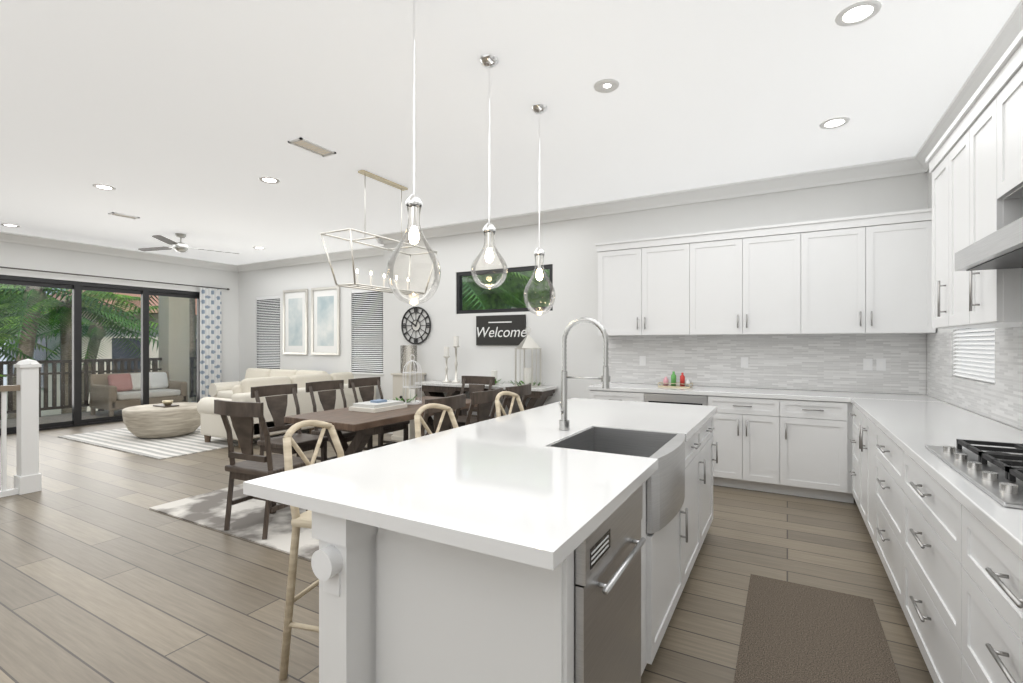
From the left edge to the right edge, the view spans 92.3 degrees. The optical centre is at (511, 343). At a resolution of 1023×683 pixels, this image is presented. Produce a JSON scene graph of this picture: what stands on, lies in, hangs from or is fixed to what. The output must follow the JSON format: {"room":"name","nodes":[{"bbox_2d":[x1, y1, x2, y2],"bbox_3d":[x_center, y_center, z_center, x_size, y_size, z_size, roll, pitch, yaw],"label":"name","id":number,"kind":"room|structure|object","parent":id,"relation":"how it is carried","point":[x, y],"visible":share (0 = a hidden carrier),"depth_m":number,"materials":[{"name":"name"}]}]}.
{"room":"open-plan kitchen","nodes":[
{"label":"open-plan kitchen","id":0,"kind":"room"},
{"bbox_2d":[0,241,238,381],"bbox_3d":[-8.117,-0.145,6.705,0.120,3.050,8.950,0,0,29],"label":"wall","id":1,"kind":"structure","parent":0,"point":[22,256],"depth_m":8.92,"materials":[{"name":"white paint"}]},
{"bbox_2d":[0,275,199,434],"bbox_3d":[-7.268,0.170,8.218,0.080,2.418,3.998,0,0,29],"label":"sliding glass door","id":2,"kind":"structure","parent":1,"relation":"in","point":[77,287],"depth_m":8.33,"materials":[{"name":"black"}]},
{"bbox_2d":[0,266,229,398],"bbox_3d":[-7.116,0.098,8.236,0.124,2.515,4.780,0,0,29],"label":"panels","id":3,"kind":"object","parent":1,"relation":"hanging from","point":[210,335],"visible":0.88,"depth_m":9.95,"materials":[{"name":"grey fabric"}]},
{"bbox_2d":[0,231,235,271],"bbox_3d":[-7.987,-1.605,6.701,0.110,0.130,8.830,0,0,29],"label":"crown molding","id":4,"kind":"structure","parent":1,"relation":"attached to","point":[4,236],"depth_m":8.48,"materials":[{"name":"white wood"}]},
{"bbox_2d":[239,255,383,398],"bbox_3d":[-3.787,-0.145,9.476,4.960,3.050,0.120,0,0,29],"label":"wall","id":5,"kind":"structure","parent":0,"point":[253,284],"depth_m":9.48,"materials":[{"name":"white paint"}]},
{"bbox_2d":[256,295,279,368],"bbox_3d":[-4.987,-0.220,10.117,0.840,1.519,0.135,0,0,29],"label":"window blind","id":6,"kind":"structure","parent":5,"relation":"in","point":[268,332],"depth_m":10.12,"materials":[{"name":"white plastic"}]},
{"bbox_2d":[283,289,307,354],"bbox_3d":[-4.240,-0.425,9.639,0.710,1.270,0.035,0,0,29],"label":"picture frame","id":7,"kind":"object","parent":5,"relation":"attached to","point":[295,321],"visible":1,"depth_m":9.64,"materials":[{"name":"white wood"}]},
{"bbox_2d":[236,247,383,271],"bbox_3d":[-3.739,-1.605,9.317,4.720,0.130,0.110,0,0,29],"label":"crown molding","id":8,"kind":"structure","parent":5,"relation":"attached to","point":[365,252],"depth_m":9.35,"materials":[{"name":"white"}]},
{"bbox_2d":[311,286,339,354],"bbox_3d":[-3.490,-0.425,9.218,0.750,1.270,0.035,0,0,29],"label":"picture frame","id":9,"kind":"object","parent":5,"relation":"attached to","point":[325,320],"visible":0.94,"depth_m":9.22,"materials":[{"name":"silver metal"}]},
{"bbox_2d":[351,288,383,374],"bbox_3d":[-2.554,-0.220,8.752,0.840,1.519,0.135,0,0,29],"label":"window blind","id":10,"kind":"structure","parent":5,"relation":"in","point":[367,331],"depth_m":8.75,"materials":[{"name":"white"}]},
{"bbox_2d":[0,421,933,682],"bbox_3d":[-3.094,1.440,3.886,11.640,0.120,9.190,0,0,29],"label":"floor","id":11,"kind":"structure","parent":0,"point":[107,575],"depth_m":2.89,"materials":[{"name":"brown wood"}]},
{"bbox_2d":[0,359,41,497],"bbox_3d":[-5.224,0.759,3.319,0.170,1.239,3.075,0,0,29],"label":"stair railing","id":12,"kind":"object","parent":11,"relation":"on","point":[28,477],"visible":1,"depth_m":4.53,"materials":[{"name":"white wood"}]},
{"bbox_2d":[58,425,321,459],"bbox_3d":[-4.853,1.374,7.597,2.900,0.010,2.400,0,0,29],"label":"living room rug","id":13,"kind":"object","parent":11,"relation":"on","point":[124,440],"visible":0.57,"depth_m":6.81,"materials":[{"name":"white fabric"}]},
{"bbox_2d":[122,400,200,437],"bbox_3d":[-5.190,1.108,7.385,1.040,0.516,1.040,0,0,29],"label":"coffee table","id":14,"kind":"object","parent":13,"relation":"on","point":[166,418],"visible":0.94,"depth_m":7.03,"materials":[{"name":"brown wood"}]},
{"bbox_2d":[197,368,375,447],"bbox_3d":[-4.435,0.923,8.265,3.465,0.885,2.485,0,0,29],"label":"sectional sofa","id":15,"kind":"object","parent":13,"relation":"on","point":[212,424],"visible":0.58,"depth_m":7.20,"materials":[{"name":"fabric"}]},
{"bbox_2d":[149,484,318,560],"bbox_3d":[-1.160,1.374,4.779,2.600,0.010,3.000,0,0,29],"label":"dining rug","id":16,"kind":"object","parent":11,"relation":"on","point":[208,509],"visible":0.21,"depth_m":3.85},
{"bbox_2d":[214,399,315,538],"bbox_3d":[-1.841,0.887,3.680,0.480,0.962,0.544,0,0,25],"label":"dining chair","id":17,"kind":"object","parent":16,"relation":"on","point":[242,415],"visible":0.75,"depth_m":3.52,"materials":[{"name":"brown wood"}]},
{"bbox_2d":[251,384,328,461],"bbox_3d":[-2.111,0.887,4.682,0.544,0.962,0.480,0,0,29],"label":"dining chair","id":18,"kind":"object","parent":16,"relation":"on","point":[277,406],"visible":0.65,"depth_m":4.72,"materials":[{"name":"brown wood"}]},
{"bbox_2d":[306,380,372,459],"bbox_3d":[-1.817,0.887,5.205,0.544,0.962,0.480,0,0,29],"label":"dining chair","id":19,"kind":"object","parent":16,"relation":"on","point":[327,398],"visible":0.44,"depth_m":5.26,"materials":[{"name":"brown wood"}]},
{"bbox_2d":[348,377,409,449],"bbox_3d":[-1.538,0.887,5.702,0.544,0.962,0.480,0,0,29],"label":"dining chair","id":20,"kind":"object","parent":16,"relation":"on","point":[367,392],"visible":0.42,"depth_m":5.74,"materials":[{"name":"brown wood"}]},
{"bbox_2d":[284,396,477,455],"bbox_3d":[-1.114,0.993,4.799,0.840,0.746,1.880,0,0,29],"label":"dining table","id":21,"kind":"object","parent":16,"relation":"on","point":[364,426],"visible":0.4,"depth_m":4.19,"materials":[{"name":"brown wood"}]},
{"bbox_2d":[349,399,406,412],"bbox_3d":[-1.259,0.577,4.663,0.320,0.085,0.440,0,0,29],"label":"book","id":22,"kind":"object","parent":21,"relation":"on","point":[376,405],"visible":1,"depth_m":4.55,"materials":[{"name":"white paper"}]},
{"bbox_2d":[388,355,421,403],"bbox_3d":[-1.085,0.365,5.050,0.428,0.507,0.354,0,0,29],"label":"decor","id":23,"kind":"object","parent":21,"relation":"on","point":[412,397],"visible":0.96,"depth_m":5.06,"materials":[{"name":"white metal"}]},
{"bbox_2d":[421,394,465,436],"bbox_3d":[-0.695,0.887,3.887,0.544,0.962,0.480,0,0,29],"label":"dining chair","id":24,"kind":"object","parent":16,"relation":"on","point":[457,402],"visible":0.15,"depth_m":3.74,"materials":[{"name":"brown wood"}]},
{"bbox_2d":[449,376,494,428],"bbox_3d":[-0.526,0.887,5.928,0.480,0.962,0.544,0,0,29],"label":"dining chair","id":25,"kind":"object","parent":16,"relation":"on","point":[473,382],"visible":0.31,"depth_m":6.08,"materials":[{"name":"brown wood"}]},
{"bbox_2d":[465,388,502,424],"bbox_3d":[-0.401,0.887,4.410,0.544,0.962,0.480,0,0,29],"label":"dining chair","id":26,"kind":"object","parent":16,"relation":"on","point":[484,400],"visible":0.29,"depth_m":4.25,"materials":[{"name":"brown wood"}]},
{"bbox_2d":[500,384,530,415],"bbox_3d":[-0.122,0.887,4.907,0.544,0.962,0.480,0,0,29],"label":"dining chair","id":27,"kind":"object","parent":16,"relation":"on","point":[523,391],"visible":0.17,"depth_m":4.76,"materials":[{"name":"brown wood"}]},
{"bbox_2d":[279,420,343,679],"bbox_3d":[-0.725,0.865,2.174,0.486,1.031,0.432,0,0,15],"label":"counter stool","id":28,"kind":"object","parent":11,"relation":"on","point":[302,520],"visible":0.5,"depth_m":2.03,"materials":[{"name":"beige wood"}]},
{"bbox_2d":[391,373,425,440],"bbox_3d":[-1.490,0.902,7.132,0.360,0.954,0.360,0,0,29],"label":"pedestal stand","id":29,"kind":"object","parent":11,"relation":"on","point":[397,390],"visible":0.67,"depth_m":7.00,"materials":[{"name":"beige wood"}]},
{"bbox_2d":[400,345,416,372],"bbox_3d":[-1.490,0.224,7.132,0.240,0.400,0.240,0,0,29],"label":"decor","id":30,"kind":"object","parent":29,"relation":"on","point":[403,352],"visible":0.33,"depth_m":7.05,"materials":[{"name":"white"}]},
{"bbox_2d":[414,403,457,437],"bbox_3d":[-0.282,0.865,2.761,0.486,1.031,0.432,0,0,29],"label":"counter stool","id":31,"kind":"object","parent":11,"relation":"on","point":[418,418],"visible":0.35,"depth_m":2.85,"materials":[{"name":"beige wood"}]},
{"bbox_2d":[416,380,557,435],"bbox_3d":[-0.376,0.955,6.452,1.950,0.849,0.425,0,0,29],"label":"console table","id":32,"kind":"object","parent":11,"relation":"on","point":[538,395],"visible":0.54,"depth_m":6.37,"materials":[{"name":"wood"}]},
{"bbox_2d":[442,347,450,382],"bbox_3d":[-0.891,0.284,6.750,0.120,0.490,0.117,0,0,29],"label":"candlestick","id":33,"kind":"object","parent":32,"relation":"on","point":[446,356],"visible":1,"depth_m":6.73,"materials":[{"name":"silver metal"}]},
{"bbox_2d":[452,336,459,382],"bbox_3d":[-0.751,0.214,6.671,0.120,0.630,0.117,0,0,29],"label":"candlestick","id":34,"kind":"object","parent":32,"relation":"on","point":[456,344],"visible":1,"depth_m":6.65,"materials":[{"name":"silver metal"}]},
{"bbox_2d":[491,370,503,384],"bbox_3d":[-0.250,0.439,6.358,0.375,0.180,0.298,0,0,29],"label":"candle","id":35,"kind":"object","parent":32,"relation":"on","point":[493,373],"depth_m":6.35,"materials":[{"name":"white wax"}]},
{"bbox_2d":[510,327,541,386],"bbox_3d":[0.204,0.158,6.086,0.500,0.742,0.419,0,0,29],"label":"lantern","id":36,"kind":"object","parent":32,"relation":"on","point":[528,342],"visible":0.94,"depth_m":6.08,"materials":[{"name":"silver metal"}]},
{"bbox_2d":[295,410,717,682],"bbox_3d":[0.466,0.941,2.578,0.858,0.878,2.956,0,0,29],"label":"kitchen island","id":37,"kind":"object","parent":11,"relation":"on","point":[396,605],"depth_m":1.48,"materials":[{"name":"white painted wood"},{"name":"white quartz"},{"name":"stainless steel"}]},
{"bbox_2d":[243,398,716,565],"bbox_3d":[0.311,0.479,2.629,1.130,0.040,2.910,0,0,29],"label":"island countertop","id":38,"kind":"structure","parent":37,"relation":"on","point":[495,483],"depth_m":1.65,"materials":[{"name":"white stone"}]},
{"bbox_2d":[559,317,610,429],"bbox_3d":[0.369,0.159,2.553,0.282,0.600,0.103,0,0,29],"label":"spring faucet","id":39,"kind":"object","parent":38,"relation":"on","point":[564,422],"visible":1,"depth_m":2.60,"materials":[{"name":"silver metal"}]},
{"bbox_2d":[547,426,694,465],"bbox_3d":[0.531,0.609,2.351,0.523,0.294,0.677,0,0,29],"label":"sink","id":40,"kind":"object","parent":38,"relation":"in","point":[629,441],"depth_m":2.59,"materials":[{"name":"silver metal"}]},
{"bbox_2d":[495,391,523,416],"bbox_3d":[0.139,0.865,3.511,0.486,1.031,0.432,0,0,29],"label":"counter stool","id":41,"kind":"object","parent":11,"relation":"on","point":[498,405],"visible":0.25,"depth_m":3.62,"materials":[{"name":"beige wood"}]},
{"bbox_2d":[590,390,647,401],"bbox_3d":[1.267,0.940,5.431,0.635,0.880,0.620,0,0,29],"label":"base cabinet","id":42,"kind":"object","parent":11,"relation":"on","point":[621,395],"depth_m":5.16,"materials":[{"name":"white wood"}]},
{"bbox_2d":[648,390,715,484],"bbox_3d":[1.771,0.940,5.148,0.724,0.880,0.620,0,0,29],"label":"base cabinet","id":43,"kind":"object","parent":11,"relation":"on","point":[656,396],"depth_m":4.80,"materials":[{"name":"white wood"}]},
{"bbox_2d":[716,394,787,494],"bbox_3d":[2.308,0.940,4.846,0.712,0.880,0.620,0,0,29],"label":"base cabinet","id":44,"kind":"object","parent":11,"relation":"on","point":[752,433],"depth_m":4.56,"materials":[{"name":"white wood"}]},
{"bbox_2d":[588,382,946,402],"bbox_3d":[2.276,0.519,4.864,2.988,0.120,0.621,0,0,29],"label":"countertop","id":45,"kind":"structure","parent":44,"relation":"on","point":[836,396],"depth_m":4.64,"materials":[{"name":"white stone"}]},
{"bbox_2d":[658,371,692,387],"bbox_3d":[1.745,0.378,5.236,0.328,0.162,0.188,0,0,29],"label":"tray","id":46,"kind":"object","parent":45,"relation":"on","point":[673,382],"visible":1,"depth_m":5.21,"materials":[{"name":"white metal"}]},
{"bbox_2d":[733,574,900,682],"bbox_3d":[1.205,1.375,1.933,0.590,0.008,1.950,0,0,29],"label":"runner rug","id":47,"kind":"object","parent":11,"relation":"on","point":[791,632],"visible":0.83,"depth_m":2.29,"materials":[{"name":"brown carpet"}]},
{"bbox_2d":[788,398,853,502],"bbox_3d":[2.789,0.940,4.579,0.617,0.880,0.616,0,0,29],"label":"base cabinet","id":48,"kind":"object","parent":11,"relation":"on","point":[790,442],"depth_m":4.30,"materials":[{"name":"white wood"}]},
{"bbox_2d":[849,402,856,503],"bbox_3d":[3.029,0.940,3.798,0.606,0.880,0.503,0,0,29],"label":"base cabinet","id":49,"kind":"object","parent":11,"relation":"on","point":[854,408],"depth_m":4.03,"materials":[{"name":"white wood"}]},
{"bbox_2d":[857,410,868,530],"bbox_3d":[2.738,0.940,3.279,0.606,0.880,0.800,0,0,29],"label":"base cabinet","id":50,"kind":"object","parent":11,"relation":"on","point":[862,419],"depth_m":3.56,"materials":[{"name":"white wood"}]},
{"bbox_2d":[869,418,896,595],"bbox_3d":[2.348,0.940,2.585,0.606,0.880,0.907,0,0,29],"label":"base cabinet","id":51,"kind":"object","parent":11,"relation":"on","point":[882,448],"depth_m":2.80,"materials":[{"name":"white wood"}]},
{"bbox_2d":[897,446,952,682],"bbox_3d":[1.906,0.940,1.797,0.606,0.880,0.900,0,0,29],"label":"base cabinet","id":52,"kind":"object","parent":11,"relation":"on","point":[947,539],"depth_m":1.94,"materials":[{"name":"white wood"}]},
{"bbox_2d":[953,494,1022,682],"bbox_3d":[1.466,0.940,1.012,0.606,0.880,0.900,0,0,29],"label":"base cabinet","id":53,"kind":"object","parent":11,"relation":"on","point":[987,571],"depth_m":1.38,"materials":[{"name":"white wood"}]},
{"bbox_2d":[851,398,1022,557],"bbox_3d":[1.767,0.479,1.559,0.616,0.040,5.648,0,0,29],"label":"countertop","id":54,"kind":"structure","parent":53,"relation":"on","point":[913,425],"depth_m":2.45,"materials":[{"name":"white stone"}]},
{"bbox_2d":[925,439,1022,508],"bbox_3d":[1.819,0.433,1.657,0.490,0.052,0.910,0,0,29],"label":"gas cooktop","id":55,"kind":"object","parent":54,"relation":"in","point":[996,473],"visible":1,"depth_m":1.74,"materials":[{"name":"metal"}]},
{"bbox_2d":[0,0,1020,264],"bbox_3d":[-3.094,-1.730,3.886,11.640,0.120,9.190,0,0,29],"label":"ceiling","id":56,"kind":"structure","parent":0,"point":[172,118],"depth_m":3.43,"materials":[{"name":"white paint"}]},
{"bbox_2d":[1,223,19,226],"bbox_3d":[-7.048,-1.663,6.914,0.194,0.012,0.194,0,0,29],"label":"recessed light","id":57,"kind":"object","parent":56,"relation":"in","point":[8,225],"visible":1,"depth_m":6.91,"materials":[{"name":"white"}]},
{"bbox_2d":[92,184,115,190],"bbox_3d":[-4.335,-1.663,5.231,0.194,0.012,0.194,0,0,29],"label":"recessed light","id":58,"kind":"object","parent":56,"relation":"in","point":[103,187],"visible":1,"depth_m":5.22,"materials":[{"name":"white"}]},
{"bbox_2d":[108,212,139,218],"bbox_3d":[-5.036,-1.663,6.392,0.120,0.012,0.300,0,0,29],"label":"ceiling vent","id":59,"kind":"object","parent":56,"relation":"in","point":[122,215],"visible":1,"depth_m":6.39,"materials":[{"name":"white metal"}]},
{"bbox_2d":[138,233,238,253],"bbox_3d":[-5.090,-1.530,7.612,1.404,0.279,1.430,0,0,29],"label":"ceiling fan","id":60,"kind":"object","parent":56,"relation":"hanging from","point":[181,247],"visible":1,"depth_m":7.43,"materials":[{"name":"silver metal"}]},
{"bbox_2d":[259,177,279,183],"bbox_3d":[-2.465,-1.663,5.007,0.194,0.012,0.194,0,0,29],"label":"recessed light","id":61,"kind":"object","parent":56,"relation":"in","point":[270,180],"visible":1,"depth_m":5.00,"materials":[{"name":"white"}]},
{"bbox_2d":[288,137,335,156],"bbox_3d":[-1.686,-1.663,4.168,0.160,0.012,0.360,0,0,29],"label":"ceiling vent","id":62,"kind":"object","parent":56,"relation":"in","point":[310,146],"visible":0.98,"depth_m":4.15,"materials":[{"name":"white metal"}]},
{"bbox_2d":[320,170,437,294],"bbox_3d":[-1.297,-1.106,5.005,0.398,1.127,1.258,0,0,29],"label":"lantern chandelier","id":63,"kind":"object","parent":56,"relation":"hanging from","point":[355,284],"visible":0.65,"depth_m":4.84,"materials":[{"name":"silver metal"}]},
{"bbox_2d":[387,0,440,304],"bbox_3d":[-0.458,-0.924,2.310,0.249,1.489,0.249,0,0,29],"label":"pendant light","id":64,"kind":"object","parent":56,"relation":"hanging from","point":[413,201],"visible":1,"depth_m":2.31,"materials":[{"name":"clear glass"}]},
{"bbox_2d":[471,54,507,288],"bbox_3d":[-0.130,-0.995,2.894,0.215,1.349,0.215,0,0,29],"label":"pendant light","id":65,"kind":"object","parent":56,"relation":"hanging from","point":[489,61],"visible":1,"depth_m":2.89,"materials":[{"name":"clear glass"}]},
{"bbox_2d":[524,104,554,314],"bbox_3d":[0.198,-0.934,3.478,0.225,1.469,0.225,0,0,29],"label":"pendant light","id":66,"kind":"object","parent":56,"relation":"hanging from","point":[539,109],"visible":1,"depth_m":3.47,"materials":[{"name":"clear glass"}]},
{"bbox_2d":[594,79,618,92],"bbox_3d":[0.613,-1.662,3.176,0.164,0.014,0.164,0,0,29],"label":"recessed light","id":67,"kind":"object","parent":56,"relation":"in","point":[606,85],"visible":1,"depth_m":3.16,"materials":[{"name":"white"}]},
{"bbox_2d":[819,117,849,128],"bbox_3d":[2.438,-1.663,3.712,0.194,0.012,0.194,0,0,29],"label":"recessed light","id":68,"kind":"object","parent":56,"relation":"in","point":[833,123],"visible":0.98,"depth_m":3.70,"materials":[{"name":"white"}]},
{"bbox_2d":[835,0,881,26],"bbox_3d":[1.748,-1.663,2.482,0.194,0.012,0.194,0,0,29],"label":"recessed light","id":69,"kind":"object","parent":56,"relation":"in","point":[860,12],"visible":1,"depth_m":2.47,"materials":[{"name":"white"}]},
{"bbox_2d":[384,172,927,418],"bbox_3d":[1.072,-0.145,6.365,6.560,3.050,0.790,0,0,29],"label":"wall","id":70,"kind":"structure","parent":0,"point":[569,247],"depth_m":6.17,"materials":[{"name":"white paint"}]},
{"bbox_2d":[401,307,430,343],"bbox_3d":[-1.417,-0.270,7.283,0.561,0.561,0.033,0,0,29],"label":"wall clock","id":71,"kind":"object","parent":70,"relation":"attached to","point":[415,325],"visible":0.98,"depth_m":7.28,"materials":[{"name":"grey metal"}]},
{"bbox_2d":[476,314,526,344],"bbox_3d":[-0.139,-0.180,6.573,0.785,0.400,0.028,0,0,29],"label":"welcome sign","id":72,"kind":"object","parent":70,"relation":"attached to","point":[501,330],"visible":1,"depth_m":6.57,"materials":[{"name":"grey wood"}]},
{"bbox_2d":[457,264,552,313],"bbox_3d":[-0.107,-0.715,6.634,1.498,0.588,0.075,0,0,29],"label":"window","id":73,"kind":"structure","parent":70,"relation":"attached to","point":[492,271],"depth_m":6.65,"materials":[{"name":"black"}]},
{"bbox_2d":[373,157,915,247],"bbox_3d":[0.751,-1.605,6.029,6.550,0.130,0.110,0,0,29],"label":"crown molding","id":74,"kind":"structure","parent":70,"relation":"attached to","point":[900,166],"depth_m":5.35,"materials":[{"name":"white wood"}]},
{"bbox_2d":[595,236,694,335],"bbox_3d":[1.519,-0.600,5.459,1.048,1.021,0.348,0,0,29],"label":"upper cabinet","id":75,"kind":"object","parent":70,"relation":"attached to","point":[646,287],"depth_m":5.29,"materials":[{"name":"white wood"}]},
{"bbox_2d":[695,224,810,334],"bbox_3d":[2.358,-0.600,4.988,1.105,1.021,0.348,0,0,29],"label":"upper cabinet","id":76,"kind":"object","parent":70,"relation":"attached to","point":[749,281],"depth_m":4.79,"materials":[{"name":"white wood"}]},
{"bbox_2d":[608,334,923,394],"bbox_3d":[2.427,0.183,5.143,2.940,0.548,0.013,0,0,29],"label":"tile backsplash","id":77,"kind":"structure","parent":70,"relation":"attached to","point":[921,364],"depth_m":4.98,"materials":[{"name":"grey tile"}]},
{"bbox_2d":[640,356,645,365],"bbox_3d":[1.507,0.195,5.649,0.070,0.110,0.007,0,0,29],"label":"electrical outlet plate","id":78,"kind":"object","parent":77,"relation":"attached to","point":[642,358],"depth_m":5.64,"materials":[{"name":"white plastic"}]},
{"bbox_2d":[741,357,747,367],"bbox_3d":[2.432,0.195,5.130,0.070,0.110,0.007,0,0,29],"label":"electrical outlet plate","id":79,"kind":"object","parent":77,"relation":"attached to","point":[744,360],"depth_m":5.13,"materials":[{"name":"white plastic"}]},
{"bbox_2d":[863,359,872,369],"bbox_3d":[3.347,0.195,4.616,0.070,0.110,0.007,0,0,29],"label":"electrical outlet plate","id":80,"kind":"object","parent":77,"relation":"attached to","point":[867,363],"depth_m":4.61,"materials":[{"name":"white plastic"}]},
{"bbox_2d":[876,359,885,370],"bbox_3d":[3.435,0.195,4.567,0.070,0.110,0.007,0,0,29],"label":"electrical outlet plate","id":81,"kind":"object","parent":77,"relation":"attached to","point":[880,364],"depth_m":4.57,"materials":[{"name":"white plastic"}]},
{"bbox_2d":[811,208,935,334],"bbox_3d":[3.190,-0.600,4.521,1.033,1.021,0.348,0,0,29],"label":"upper cabinet","id":82,"kind":"object","parent":70,"relation":"attached to","point":[867,274],"depth_m":4.33,"materials":[{"name":"white wood"}]},
{"bbox_2d":[928,171,1022,430],"bbox_3d":[1.795,-0.145,0.828,0.120,3.050,8.400,0,0,29],"label":"wall","id":83,"kind":"structure","parent":0,"point":[930,206],"depth_m":3.85,"materials":[{"name":"white paint"}]},
{"bbox_2d":[930,145,941,328],"bbox_3d":[2.591,-0.600,2.726,0.321,1.021,0.411,0,0,29],"label":"upper cabinet","id":84,"kind":"object","parent":83,"relation":"attached to","point":[936,157],"depth_m":2.90,"materials":[{"name":"white wood"}]},
{"bbox_2d":[942,117,961,328],"bbox_3d":[2.432,-0.600,2.442,0.321,1.021,0.467,0,0,29],"label":"upper cabinet","id":85,"kind":"object","parent":83,"relation":"attached to","point":[952,143],"depth_m":2.62,"materials":[{"name":"white wood"}]},
{"bbox_2d":[912,0,1022,173],"bbox_3d":[1.694,-1.605,0.884,0.110,0.130,8.160,0,0,29],"label":"crown molding","id":86,"kind":"structure","parent":83,"relation":"attached to","point":[1008,34],"depth_m":3.07,"materials":[{"name":"white wood"}]},
{"bbox_2d":[924,327,1022,429],"bbox_3d":[2.196,-0.069,1.680,0.013,1.053,6.279,0,0,29],"label":"tile backsplash","id":87,"kind":"structure","parent":83,"relation":"attached to","point":[1002,401],"depth_m":3.06,"materials":[{"name":"grey tile"}]},
{"bbox_2d":[953,328,996,383],"bbox_3d":[3.182,-0.310,3.323,0.102,1.118,0.908,0,0,29],"label":"window blind","id":88,"kind":"object","parent":83,"relation":"attached to","point":[975,353],"visible":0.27,"depth_m":3.33,"materials":[{"name":"white plastic"}]},
{"bbox_2d":[955,217,1022,270],"bbox_3d":[1.891,-0.453,1.616,0.456,0.290,0.900,0,0,29],"label":"range hood","id":89,"kind":"object","parent":83,"relation":"attached to","point":[1001,248],"visible":1,"depth_m":1.78,"materials":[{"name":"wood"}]},
{"bbox_2d":[962,77,1022,328],"bbox_3d":[2.273,-0.600,2.159,0.321,1.021,0.411,0,0,29],"label":"upper cabinet","id":90,"kind":"object","parent":83,"relation":"attached to","point":[974,158],"depth_m":2.21,"materials":[{"name":"white wood"}]},
{"bbox_2d":[994,33,1022,204],"bbox_3d":[2.048,-0.855,1.757,0.321,0.511,0.511,0,0,29],"label":"upper cabinet","id":91,"kind":"object","parent":83,"relation":"attached to","point":[1008,78],"depth_m":1.96,"materials":[{"name":"white wood"}]},
{"label":"outside","id":92,"kind":"structure","parent":0,"visible":0},
{"bbox_2d":[0,401,196,427],"bbox_3d":[-8.129,1.515,9.034,2.179,0.230,7.400,0,0,29],"label":"floor","id":93,"kind":"structure","parent":92,"point":[57,417],"depth_m":9.33,"materials":[{"name":"tile"}]},
{"bbox_2d":[0,358,161,416],"bbox_3d":[-9.281,0.860,8.963,0.080,1.079,5.210,0,0,29],"label":"railing","id":94,"kind":"object","parent":93,"relation":"on","point":[54,373],"depth_m":9.70,"materials":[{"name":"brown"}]},
{"bbox_2d":[89,371,187,416],"bbox_3d":[-7.581,1.000,10.045,0.894,0.799,1.400,0,0,29],"label":"loveseat","id":95,"kind":"object","parent":93,"relation":"on","point":[100,381],"depth_m":9.79,"materials":[{"name":"white fabric"}]},
{"bbox_2d":[159,296,190,401],"bbox_3d":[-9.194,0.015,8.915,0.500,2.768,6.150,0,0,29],"label":"column","id":96,"kind":"structure","parent":93,"relation":"on","point":[168,350],"depth_m":11.23,"materials":[{"name":"beige paint"}]},
{"bbox_2d":[189,357,196,396],"bbox_3d":[-7.541,0.800,12.064,0.050,0.960,1.000,0,0,29],"label":"railing","id":97,"kind":"object","parent":93,"relation":"on","point":[191,359],"depth_m":11.81,"materials":[{"name":"grey metal"}]},
{"bbox_2d":[0,269,549,418],"bbox_3d":[-7.280,0.496,7.280,34.319,10.966,31.197,0,0,29],"label":"trees","id":98,"kind":"object","parent":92,"point":[15,312],"depth_m":11.86,"materials":[{"name":"green plant"}]},
{"bbox_3d":[-18.131,5.080,18.775,70.000,0.200,75.000,0,0,29],"label":"ground","id":99,"kind":"structure","parent":92,"visible":0},
{"bbox_2d":[7,290,196,416],"bbox_3d":[-16.775,0.730,23.747,9.099,8.500,10.598,0,0,29],"label":"building","id":100,"kind":"structure","parent":99,"relation":"on","point":[116,354],"depth_m":19.34,"materials":[{"name":"beige paint"}]}
]}

